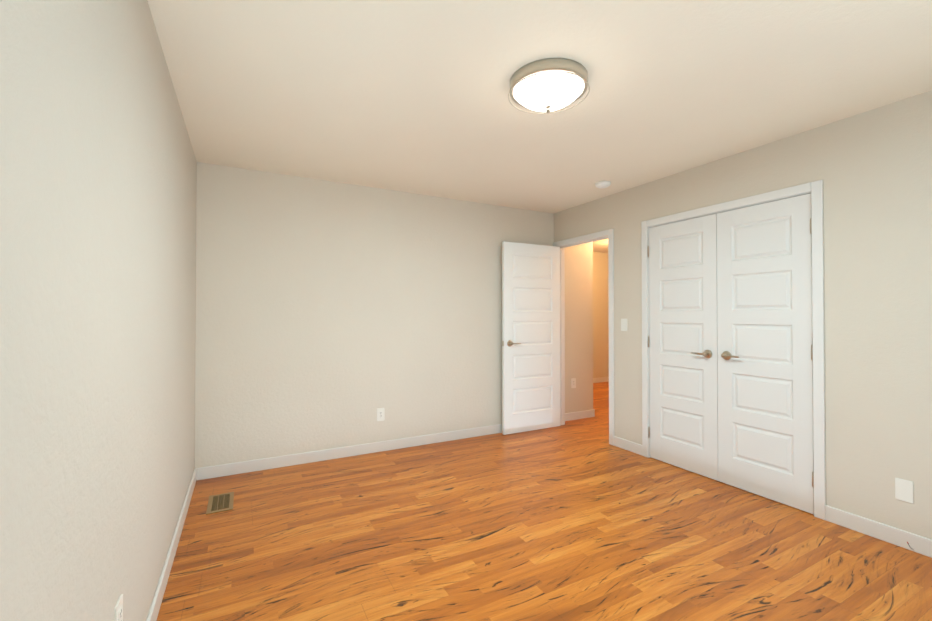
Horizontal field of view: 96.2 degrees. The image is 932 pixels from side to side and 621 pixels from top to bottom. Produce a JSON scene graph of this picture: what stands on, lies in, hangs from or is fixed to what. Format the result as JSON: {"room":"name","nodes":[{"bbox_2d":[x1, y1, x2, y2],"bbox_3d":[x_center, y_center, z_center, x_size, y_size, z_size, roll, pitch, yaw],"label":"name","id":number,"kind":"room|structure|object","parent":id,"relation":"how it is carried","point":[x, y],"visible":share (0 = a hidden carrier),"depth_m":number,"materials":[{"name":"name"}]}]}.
{"room":"empty bedroom","nodes":[
{"label":"empty bedroom","id":0,"kind":"room"},
{"bbox_2d":[0,0,196,620],"bbox_3d":[-1.106,0.057,1.283,0.100,2.440,4.500,0,-1,-28],"label":"wall","id":1,"kind":"structure","parent":0,"point":[98,176],"depth_m":1.01,"materials":[{"name":"paint"}]},
{"bbox_2d":[115,594,122,620],"bbox_3d":[-1.026,0.916,1.238,0.008,0.117,0.071,0,-1,-28],"label":"outlet","id":2,"kind":"object","parent":1,"relation":"attached to","point":[119,611],"visible":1,"depth_m":1.23,"materials":[{"name":"white plastic"}]},
{"bbox_2d":[146,468,197,620],"bbox_3d":[-1.055,1.231,1.298,0.016,0.092,4.300,0,-1,-28],"label":"baseboard","id":3,"kind":"structure","parent":1,"relation":"attached to","point":[157,600],"depth_m":2.08,"materials":[{"name":"white wood"}]},
{"bbox_2d":[195,162,553,467],"bbox_3d":[-0.505,0.086,4.094,3.600,2.440,0.100,0,-1,-28],"label":"wall","id":4,"kind":"structure","parent":0,"point":[330,314],"depth_m":3.71,"materials":[{"name":"paint"}]},
{"bbox_2d":[198,424,501,479],"bbox_3d":[-0.510,1.259,4.016,3.470,0.092,0.013,0,-1,-28],"label":"baseboard","id":5,"kind":"structure","parent":4,"relation":"attached to","point":[215,471],"depth_m":3.68,"materials":[{"name":"white wood"}]},
{"bbox_2d":[377,408,384,420],"bbox_3d":[-0.789,0.964,3.873,0.071,0.117,0.008,0,-1,-28],"label":"outlet","id":6,"kind":"object","parent":4,"relation":"attached to","point":[380,414],"visible":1,"depth_m":3.87,"materials":[{"name":"white plastic"}]},
{"bbox_2d":[147,0,931,252],"bbox_3d":[1.703,-1.186,3.894,7.500,0.100,6.450,0,-1,-28],"label":"ceiling","id":7,"kind":"structure","parent":0,"point":[409,96],"depth_m":2.13,"materials":[{"name":"paint"}]},
{"bbox_2d":[508,58,589,113],"bbox_3d":[0.413,-1.072,2.103,0.401,0.166,0.401,0,-1,-28],"label":"flush-mount light fixture","id":8,"kind":"object","parent":7,"relation":"attached to","point":[547,85],"visible":1,"depth_m":2.00,"materials":[{"name":"beige glass"}]},
{"bbox_2d":[595,181,610,187],"bbox_3d":[1.222,-1.119,3.734,0.132,0.038,0.132,0,-1,-28],"label":"smoke detector","id":9,"kind":"object","parent":7,"relation":"attached to","point":[602,184],"visible":1,"depth_m":3.69,"materials":[{"name":"white plastic"}]},
{"bbox_2d":[156,382,931,620],"bbox_3d":[1.703,1.354,3.868,7.500,0.100,6.450,0,-1,-28],"label":"floor","id":10,"kind":"structure","parent":0,"point":[583,519],"depth_m":2.28,"materials":[{"name":"brown wood"}]},
{"bbox_2d":[206,492,233,514],"bbox_3d":[-1.648,1.290,2.812,0.150,0.005,0.300,0,-1,-28],"label":"floor vent","id":11,"kind":"object","parent":10,"relation":"in","point":[220,502],"visible":1,"depth_m":2.80,"materials":[{"name":"brown metal"}]},
{"bbox_2d":[565,242,592,412],"bbox_3d":[0.885,0.105,5.909,0.560,2.440,1.900,0,-1,-28],"label":"wall","id":12,"kind":"structure","parent":0,"point":[579,313],"depth_m":5.09,"materials":[{"name":"paint"}]},
{"bbox_2d":[571,378,575,387],"bbox_3d":[1.298,0.876,5.040,0.071,0.117,0.008,0,-1,-28],"label":"outlet","id":13,"kind":"object","parent":12,"relation":"attached to","point":[573,382],"visible":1,"depth_m":5.04,"materials":[{"name":"white plastic"}]},
{"bbox_2d":[565,409,593,420],"bbox_3d":[1.326,1.270,5.048,0.540,0.092,0.013,0,-1,-28],"label":"baseboard","id":14,"kind":"structure","parent":12,"relation":"attached to","point":[587,413],"depth_m":5.07,"materials":[{"name":"white wood"}]},
{"bbox_2d":[593,252,608,377],"bbox_3d":[2.093,0.123,7.684,3.240,2.440,0.100,0,-1,-28],"label":"wall","id":15,"kind":"structure","parent":0,"point":[600,322],"depth_m":7.86,"materials":[{"name":"paint"}]},
{"bbox_2d":[593,377,608,382],"bbox_3d":[2.075,1.296,7.599,3.140,0.092,0.013,0,-1,-28],"label":"baseboard","id":16,"kind":"structure","parent":15,"relation":"attached to","point":[601,379],"depth_m":7.83,"materials":[{"name":"white wood"}]},
{"bbox_2d":[554,90,931,539],"bbox_3d":[2.073,0.074,2.973,0.100,2.440,4.300,0,-1,-28],"label":"wall","id":17,"kind":"structure","parent":0,"point":[872,169],"depth_m":2.44,"materials":[{"name":"paint"}]},
{"bbox_2d":[502,241,559,434],"bbox_3d":[0.727,0.290,4.584,0.762,2.030,0.145,0,-1,-28],"label":"entry door","id":18,"kind":"structure","parent":17,"relation":"in","point":[530,337],"depth_m":4.55,"materials":[{"name":"white wood"}]},
{"bbox_2d":[621,319,626,330],"bbox_3d":[1.491,0.135,3.949,0.010,0.117,0.071,0,-1,-28],"label":"light switch","id":19,"kind":"object","parent":17,"relation":"attached to","point":[623,324],"visible":1,"depth_m":3.95,"materials":[{"name":"white plastic"}]},
{"bbox_2d":[614,436,641,454],"bbox_3d":[1.510,1.258,3.898,0.013,0.092,0.331,0,-1,-28],"label":"baseboard","id":20,"kind":"structure","parent":17,"relation":"attached to","point":[636,448],"depth_m":3.89,"materials":[{"name":"white wood"}]},
{"bbox_2d":[648,214,717,480],"bbox_3d":[1.756,0.278,3.443,0.090,2.030,0.609,0,-1,-28],"label":"closet door","id":21,"kind":"structure","parent":17,"relation":"in","point":[683,375],"depth_m":3.42,"materials":[{"name":"white wood"}]},
{"bbox_2d":[553,180,825,519],"bbox_3d":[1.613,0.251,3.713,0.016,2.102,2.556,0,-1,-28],"label":"door frame","id":22,"kind":"structure","parent":17,"relation":"attached to","point":[815,188],"depth_m":2.71,"materials":[{"name":"white wood"}]},
{"bbox_2d":[717,193,813,513],"bbox_3d":[2.042,0.273,2.905,0.090,2.030,0.609,0,-1,-28],"label":"closet door","id":23,"kind":"structure","parent":17,"relation":"in","point":[765,350],"depth_m":2.88,"materials":[{"name":"white wood"}]},
{"bbox_2d":[825,505,931,557],"bbox_3d":[2.616,1.236,1.818,0.013,0.092,1.713,0,-1,-28],"label":"baseboard","id":24,"kind":"structure","parent":17,"relation":"attached to","point":[893,535],"depth_m":2.35,"materials":[{"name":"white wood"}]},
{"bbox_2d":[895,478,913,503],"bbox_3d":[2.380,0.977,2.272,0.007,0.117,0.071,0,-1,-28],"label":"blank wall plate","id":25,"kind":"object","parent":17,"relation":"attached to","point":[904,490],"visible":1,"depth_m":2.27,"materials":[{"name":"white plastic"}]}
]}

